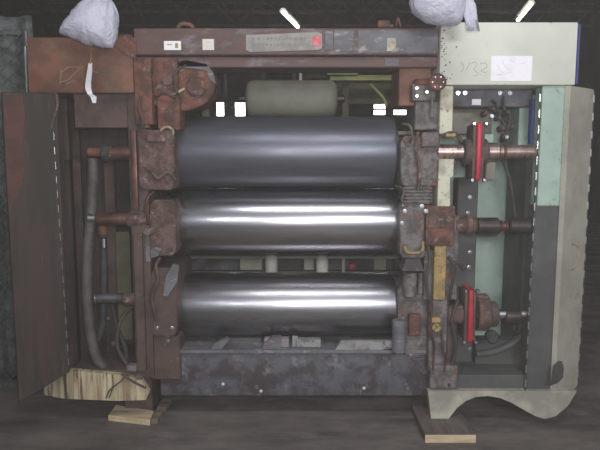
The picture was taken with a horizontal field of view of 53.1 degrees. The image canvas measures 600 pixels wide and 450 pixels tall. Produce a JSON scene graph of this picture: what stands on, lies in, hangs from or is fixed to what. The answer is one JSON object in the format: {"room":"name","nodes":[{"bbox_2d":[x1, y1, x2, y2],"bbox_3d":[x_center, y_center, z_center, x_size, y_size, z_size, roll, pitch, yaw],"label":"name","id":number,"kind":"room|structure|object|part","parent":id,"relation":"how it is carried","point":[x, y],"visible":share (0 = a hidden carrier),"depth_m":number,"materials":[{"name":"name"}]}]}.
{"room":"factory floor","nodes":[
{"label":"factory floor","id":0,"kind":"room"},
{"bbox_2d":[0,0,52,36],"bbox_3d":[-6.050,-1.963,8.075,0.100,5.200,17.500,0,7,0],"label":"wall","id":1,"kind":"structure","parent":0,"point":[8,8],"depth_m":13.51,"materials":[{"name":"paint"}]},
{"bbox_2d":[0,220,599,449],"bbox_3d":[0.500,0.875,6.649,13.000,0.100,21.000,0,7,0],"label":"floor","id":2,"kind":"structure","parent":0,"point":[40,421],"depth_m":3.61,"materials":[{"name":"concrete"}]},
{"bbox_2d":[0,15,32,378],"bbox_3d":[-2.184,-0.151,4.135,0.822,2.489,0.088,0,7,0],"label":"tarpaulin","id":3,"kind":"object","parent":2,"relation":"on","point":[22,23],"visible":0.24,"depth_m":4.09,"materials":[{"name":"fabric"}]},
{"bbox_2d":[0,28,43,391],"bbox_3d":[-2.031,-0.059,3.963,0.570,2.390,0.095,0,7,0],"label":"wire fence","id":4,"kind":"object","parent":2,"relation":"on","point":[10,32],"visible":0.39,"depth_m":3.87,"materials":[{"name":"metal"}]},
{"bbox_3d":[-2.042,1.101,4.138,0.497,0.040,0.020,0,7,0],"label":"rail","id":5,"kind":"part","parent":4,"relation":"part of","materials":[{"name":"metal"}]},
{"bbox_3d":[-2.042,-1.236,3.861,0.497,0.030,0.020,0,7,0],"label":"rail","id":6,"kind":"part","parent":4,"relation":"part of","materials":[{"name":"metal"}]},
{"bbox_3d":[-1.760,-0.064,3.990,0.028,2.388,0.027,0,7,0],"label":"post","id":7,"kind":"part","parent":4,"relation":"part of","materials":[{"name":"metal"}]},
{"bbox_2d":[108,405,153,425],"bbox_3d":[-1.023,1.160,3.663,0.314,0.035,0.152,2,7,14],"label":"pad","id":8,"kind":"object","parent":2,"relation":"on","point":[119,413],"visible":0.9,"depth_m":3.62,"materials":[{"name":"brown wood"}]},
{"bbox_2d":[151,396,172,424],"bbox_3d":[-0.859,1.151,3.738,0.068,0.035,0.347,0,7,0],"label":"pad","id":9,"kind":"object","parent":2,"relation":"on","point":[165,402],"visible":1,"depth_m":3.71,"materials":[{"name":"brown wood"}]},
{"bbox_2d":[189,251,402,273],"bbox_3d":[-0.070,0.587,4.603,1.768,0.953,0.296,0,7,0],"label":"rack","id":10,"kind":"object","parent":2,"relation":"on","point":[200,262],"visible":0.31,"depth_m":4.56,"materials":[{"name":"black metal"}]},
{"bbox_3d":[-0.068,0.196,4.534,1.697,0.114,0.060,0,7,0],"label":"rail","id":11,"kind":"part","parent":10,"relation":"part of","materials":[{"name":"black metal"}]},
{"bbox_3d":[-0.068,0.393,4.558,1.706,0.100,0.060,0,7,0],"label":"rail","id":12,"kind":"part","parent":10,"relation":"part of","materials":[{"name":"grey metal"}]},
{"bbox_3d":[0.387,0.303,4.482,0.052,0.052,0.070,0,7,0],"label":"red knob","id":13,"kind":"part","parent":10,"relation":"part of","materials":[{"name":"paint"}]},
{"bbox_2d":[1,17,594,418],"bbox_3d":[0.040,0.097,3.725,3.374,2.621,0.918,0,7,0],"label":"machine","id":14,"kind":"object","parent":2,"relation":"on","point":[518,78],"visible":0.99,"depth_m":3.47,"materials":[{"name":"beige paint"}]},
{"bbox_3d":[-1.470,0.133,3.358,0.279,1.720,0.030,-5,8,-34],"label":"cabinet door","id":15,"kind":"part","parent":14,"relation":"part of","materials":[{"name":"brown paint"}]},
{"bbox_3d":[-1.529,0.287,3.966,0.104,1.427,0.090,0,7,0],"label":"recess panel","id":16,"kind":"part","parent":14,"relation":"part of","materials":[{"name":"paint"}]},
{"bbox_2d":[59,0,118,47],"bbox_3d":[-1.066,-2.425,2.885,0.316,3.062,0.203,0,7,0],"label":"plastic bag","id":17,"kind":"object","parent":14,"relation":"on","point":[91,22],"visible":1,"depth_m":2.98,"materials":[{"name":"white plastic"}]},
{"bbox_2d":[85,46,96,102],"bbox_3d":[-1.140,-0.817,3.257,0.062,0.302,0.022,0,7,0],"label":"tag","id":18,"kind":"object","parent":17,"relation":"hanging from","point":[89,70],"visible":0.98,"depth_m":3.27,"materials":[{"name":"white plastic"}]},
{"bbox_3d":[-1.122,-0.651,3.427,0.324,0.193,0.040,0,7,0],"label":"recess panel","id":19,"kind":"part","parent":14,"relation":"part of","materials":[{"name":"brown metal"}]},
{"bbox_3d":[-1.213,0.035,3.876,0.064,0.906,0.050,0,7,0],"label":"recess panel","id":20,"kind":"part","parent":14,"relation":"part of","materials":[{"name":"metal"}]},
{"bbox_3d":[-1.129,0.856,3.812,0.475,0.049,0.500,0,7,0],"label":"cabinet sill","id":21,"kind":"part","parent":14,"relation":"part of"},
{"bbox_2d":[87,144,138,161],"bbox_3d":[-1.068,-0.413,3.445,0.298,0.100,0.100,0,7,0],"label":"shaft","id":22,"kind":"object","parent":14,"relation":"attached to","point":[107,152],"visible":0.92,"depth_m":3.41,"materials":[{"name":"orange paint"}]},
{"bbox_2d":[87,211,149,226],"bbox_3d":[-1.047,-0.035,3.490,0.372,0.092,0.092,0,7,0],"label":"shaft","id":23,"kind":"object","parent":14,"relation":"attached to","point":[128,219],"visible":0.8,"depth_m":3.46,"materials":[{"name":"metal"}]},
{"bbox_2d":[93,292,150,304],"bbox_3d":[-1.043,0.436,3.546,0.337,0.078,0.076,0,7,0],"label":"shaft","id":24,"kind":"object","parent":14,"relation":"attached to","point":[125,298],"visible":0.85,"depth_m":3.52,"materials":[{"name":"metal"}]},
{"bbox_3d":[-0.803,-0.485,3.351,0.106,0.044,0.030,0,7,0],"label":"plate","id":25,"kind":"part","parent":14,"relation":"part of","materials":[{"name":"brown metal"}]},
{"bbox_3d":[-0.745,0.316,3.476,0.097,0.188,0.030,0,7,0],"label":"scraper blade","id":26,"kind":"part","parent":14,"relation":"part of","materials":[{"name":"grey metal"}]},
{"bbox_3d":[-0.348,0.739,3.748,0.224,0.077,0.030,0,7,0],"label":"plate","id":27,"kind":"part","parent":14,"relation":"part of","materials":[{"name":"grey metal"}]},
{"bbox_2d":[264,336,288,346],"bbox_3d":[-0.142,0.712,3.659,0.151,0.054,0.060,0,7,0],"label":"box","id":28,"kind":"object","parent":14,"relation":"on","point":[284,339],"visible":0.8,"depth_m":3.63,"materials":[{"name":"cardboard"}]},
{"bbox_2d":[252,38,309,45],"bbox_3d":[-0.106,-1.013,3.317,0.319,0.046,0.002,0,7,0],"label":"print","id":29,"kind":"object","parent":14,"relation":"attached to","point":[255,41],"depth_m":3.32},
{"bbox_3d":[-0.089,-1.012,3.321,0.421,0.108,0.006,0,7,0],"label":"name plate","id":30,"kind":"part","parent":14,"relation":"part of","materials":[{"name":"grey metal"}]},
{"bbox_2d":[171,188,399,253],"bbox_3d":[-0.109,-0.025,3.743,1.653,0.406,0.406,0,7,0],"label":"roll","id":31,"kind":"object","parent":14,"relation":"on","point":[211,220],"visible":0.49,"depth_m":3.56,"materials":[{"name":"silver metal"}]},
{"bbox_2d":[175,117,398,186],"bbox_3d":[-0.117,-0.449,3.693,1.612,0.430,0.430,0,7,0],"label":"roll","id":32,"kind":"object","parent":14,"relation":"attached to","point":[212,151],"visible":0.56,"depth_m":3.50,"materials":[{"name":"grey metal"}]},
{"bbox_3d":[0.576,-0.449,3.693,0.020,0.335,0.335,0,7,0],"label":"plate","id":33,"kind":"part","parent":32,"relation":"part of","materials":[{"name":"metal"}]},
{"bbox_2d":[178,272,396,335],"bbox_3d":[-0.120,0.501,3.805,1.662,0.400,0.400,0,7,0],"label":"roll","id":34,"kind":"object","parent":14,"relation":"on","point":[211,303],"visible":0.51,"depth_m":3.63,"materials":[{"name":"silver metal"}]},
{"bbox_2d":[292,336,320,346],"bbox_3d":[0.039,0.706,3.658,0.176,0.066,0.060,0,7,0],"label":"box","id":35,"kind":"object","parent":14,"relation":"on","point":[297,341],"visible":1,"depth_m":3.63,"materials":[{"name":"grey cardboard"}]},
{"bbox_3d":[0.218,-1.018,3.322,0.160,0.118,0.006,0,7,0],"label":"grey plate","id":36,"kind":"part","parent":14,"relation":"part of","materials":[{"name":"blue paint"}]},
{"bbox_2d":[335,339,391,349],"bbox_3d":[0.421,0.719,3.604,0.420,0.054,0.030,0,7,0],"label":"sheet metal offcut","id":37,"kind":"object","parent":14,"relation":"on","point":[344,344],"visible":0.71,"depth_m":3.59,"materials":[{"name":"grey metal"}]},
{"bbox_3d":[0.542,-1.016,3.323,0.443,0.124,0.006,0,7,0],"label":"grey plate","id":38,"kind":"part","parent":14,"relation":"part of","materials":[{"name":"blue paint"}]},
{"bbox_3d":[0.732,-0.482,3.387,0.095,0.083,0.040,0,7,0],"label":"plate","id":39,"kind":"part","parent":14,"relation":"part of","materials":[{"name":"grey metal"}]},
{"bbox_3d":[0.740,-0.693,3.362,0.020,0.186,0.020,0,7,0],"label":"slim rod","id":40,"kind":"part","parent":14,"relation":"part of","materials":[{"name":"grey metal"}]},
{"bbox_3d":[0.781,-0.023,3.415,0.097,0.080,0.012,0,7,0],"label":"plate","id":41,"kind":"part","parent":14,"relation":"part of","materials":[{"name":"brown metal"}]},
{"bbox_3d":[0.755,-0.783,3.293,0.096,0.096,0.036,0,7,0],"label":"red knob","id":42,"kind":"part","parent":14,"relation":"part of","materials":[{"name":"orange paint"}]},
{"bbox_2d":[409,0,479,30],"bbox_3d":[0.733,-2.465,2.881,0.359,2.982,0.204,0,7,0],"label":"plastic bag","id":43,"kind":"object","parent":14,"relation":"on","point":[434,12],"visible":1,"depth_m":3.00,"materials":[{"name":"white plastic"}]},
{"bbox_3d":[1.079,-0.665,3.858,0.272,0.162,0.120,0,7,0],"label":"tan panel","id":44,"kind":"part","parent":14,"relation":"part of","materials":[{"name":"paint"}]},
{"bbox_2d":[447,284,527,343],"bbox_3d":[1.103,0.521,3.556,0.474,0.328,0.220,0,7,0],"label":"shaft","id":45,"kind":"object","parent":14,"relation":"attached to","point":[475,310],"visible":0.96,"depth_m":3.49,"materials":[{"name":"metal"}]},
{"bbox_3d":[0.965,0.521,3.556,0.018,0.290,0.140,0,7,0],"label":"cheek plate","id":46,"kind":"part","parent":45,"relation":"part of","materials":[{"name":"metal"}]},
{"bbox_3d":[1.014,0.521,3.556,0.018,0.290,0.140,0,7,0],"label":"cheek plate","id":47,"kind":"part","parent":45,"relation":"part of","materials":[{"name":"red metal"}]},
{"bbox_2d":[437,121,538,181],"bbox_3d":[0.999,-0.419,3.443,0.758,0.339,0.173,0,7,0],"label":"shaft","id":48,"kind":"object","parent":14,"relation":"attached to","point":[475,151],"visible":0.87,"depth_m":3.40,"materials":[{"name":"paint"}]},
{"bbox_3d":[0.980,-0.419,3.445,0.018,0.301,0.140,0,7,0],"label":"cheek plate","id":49,"kind":"part","parent":48,"relation":"part of","materials":[{"name":"brown metal"}]},
{"bbox_3d":[1.029,-0.419,3.445,0.018,0.301,0.140,0,7,0],"label":"cheek plate","id":50,"kind":"part","parent":48,"relation":"part of","materials":[{"name":"metal"}]},
{"bbox_3d":[1.081,0.915,3.764,0.594,0.099,0.400,0,7,0],"label":"cabinet sill","id":51,"kind":"part","parent":14,"relation":"part of","materials":[{"name":"grey metal"}]},
{"bbox_2d":[484,329,498,343],"bbox_3d":[1.131,0.659,3.532,0.080,0.080,0.040,0,7,0],"label":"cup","id":52,"kind":"object","parent":14,"relation":"on","point":[491,336],"depth_m":3.51,"materials":[{"name":"metal"}]},
{"bbox_2d":[456,214,532,235],"bbox_3d":[1.121,0.000,3.494,0.437,0.124,0.124,0,7,0],"label":"shaft","id":53,"kind":"object","parent":14,"relation":"attached to","point":[467,224],"visible":0.97,"depth_m":3.46,"materials":[{"name":"brown metal"}]},
{"bbox_3d":[1.453,0.278,3.849,0.184,1.552,0.340,0,7,0],"label":"post","id":54,"kind":"part","parent":14,"relation":"part of","materials":[{"name":"grey metal"}]},
{"bbox_3d":[1.417,0.448,3.547,0.162,1.132,0.100,0,7,0],"label":"grease panel","id":55,"kind":"part","parent":14,"relation":"part of","materials":[{"name":"grey metal"}]},
{"bbox_3d":[1.601,0.114,3.533,0.293,1.807,0.030,-6,9,-40],"label":"cabinet door","id":56,"kind":"part","parent":14,"relation":"part of","materials":[{"name":"beige paint"}]},
{"bbox_2d":[202,73,393,187],"bbox_3d":[0.129,-0.174,5.216,1.931,2.320,0.500,0,7,0],"label":"stand","id":57,"kind":"object","parent":2,"relation":"on","point":[356,89],"visible":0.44,"depth_m":5.18,"materials":[{"name":"yellow paint"}]},
{"bbox_2d":[238,80,344,116],"bbox_3d":[-0.068,-1.032,4.913,0.866,0.300,0.300,0,7,0],"label":"drum","id":58,"kind":"object","parent":57,"relation":"on","point":[262,98],"visible":0.99,"depth_m":4.79,"materials":[{"name":"grey green paint"}]},
{"bbox_3d":[0.131,-1.311,5.121,1.872,0.029,0.080,0,7,0],"label":"rail","id":59,"kind":"part","parent":57,"relation":"part of","materials":[{"name":"grey metal"}]},
{"bbox_3d":[0.560,-1.158,5.276,0.595,0.189,0.050,0,7,0],"label":"olive plate","id":60,"kind":"part","parent":57,"relation":"part of","materials":[{"name":"paint"}]},
{"bbox_2d":[411,404,475,442],"bbox_3d":[0.839,1.168,3.551,0.284,0.046,0.420,0,7,0],"label":"pad","id":61,"kind":"object","parent":2,"relation":"on","point":[455,429],"visible":0.92,"depth_m":3.43,"materials":[{"name":"brown wood"}]},
{"bbox_2d":[51,5,589,194],"bbox_3d":[0.500,-2.768,14.878,13.000,5.200,0.200,0,7,0],"label":"wall","id":62,"kind":"structure","parent":0,"point":[237,83],"depth_m":14.52,"materials":[{"name":"paint"}]},
{"bbox_2d":[215,101,245,116],"bbox_3d":[-1.711,-2.865,14.851,0.763,0.388,0.110,0,7,0],"label":"window","id":63,"kind":"structure","parent":62,"relation":"in","point":[222,108],"depth_m":14.84,"materials":[{"name":"white glass"}]},
{"bbox_2d":[373,104,405,116],"bbox_3d":[2.289,-2.865,14.856,0.985,0.388,0.100,0,7,0],"label":"window","id":64,"kind":"structure","parent":62,"relation":"in","point":[379,110],"depth_m":14.83,"materials":[{"name":"white glass"}]},
{"bbox_2d":[586,0,599,222],"bbox_3d":[7.050,-1.963,8.075,0.100,5.200,17.500,0,7,0],"label":"wall","id":65,"kind":"structure","parent":0,"point":[593,55],"depth_m":14.21,"materials":[{"name":"paint"}]},
{"bbox_3d":[0.500,-4.594,7.764,13.000,0.100,17.500,0,7,0],"label":"ceiling","id":66,"kind":"structure","parent":0,"visible":0},
{"bbox_2d":[279,0,301,27],"bbox_3d":[-0.198,-4.798,13.030,0.180,0.734,1.499,1,7,12],"label":"lamp","id":67,"kind":"object","parent":66,"relation":"hanging from","point":[283,10],"visible":0.96,"depth_m":12.91,"materials":[{"name":"white metal"}]},
{"bbox_2d":[18,0,599,13],"bbox_3d":[0.500,-4.820,12.772,13.023,0.610,0.100,0,7,0],"label":"roof truss","id":68,"kind":"object","parent":66,"relation":"attached to","point":[231,11],"visible":0.79,"depth_m":12.76,"materials":[{"name":"grey metal"}]},
{"bbox_2d":[44,0,597,27],"bbox_3d":[0.500,-4.984,14.162,13.023,0.610,0.100,0,7,0],"label":"roof truss","id":69,"kind":"object","parent":66,"relation":"attached to","point":[259,3],"visible":0.79,"depth_m":14.14,"materials":[{"name":"grey metal"}]},
{"bbox_2d":[514,0,535,21],"bbox_3d":[4.625,-4.716,12.341,0.180,0.734,1.428,1,7,10],"label":"lamp","id":70,"kind":"object","parent":66,"relation":"hanging from","point":[529,4],"visible":1,"depth_m":12.22,"materials":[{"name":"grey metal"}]}
]}

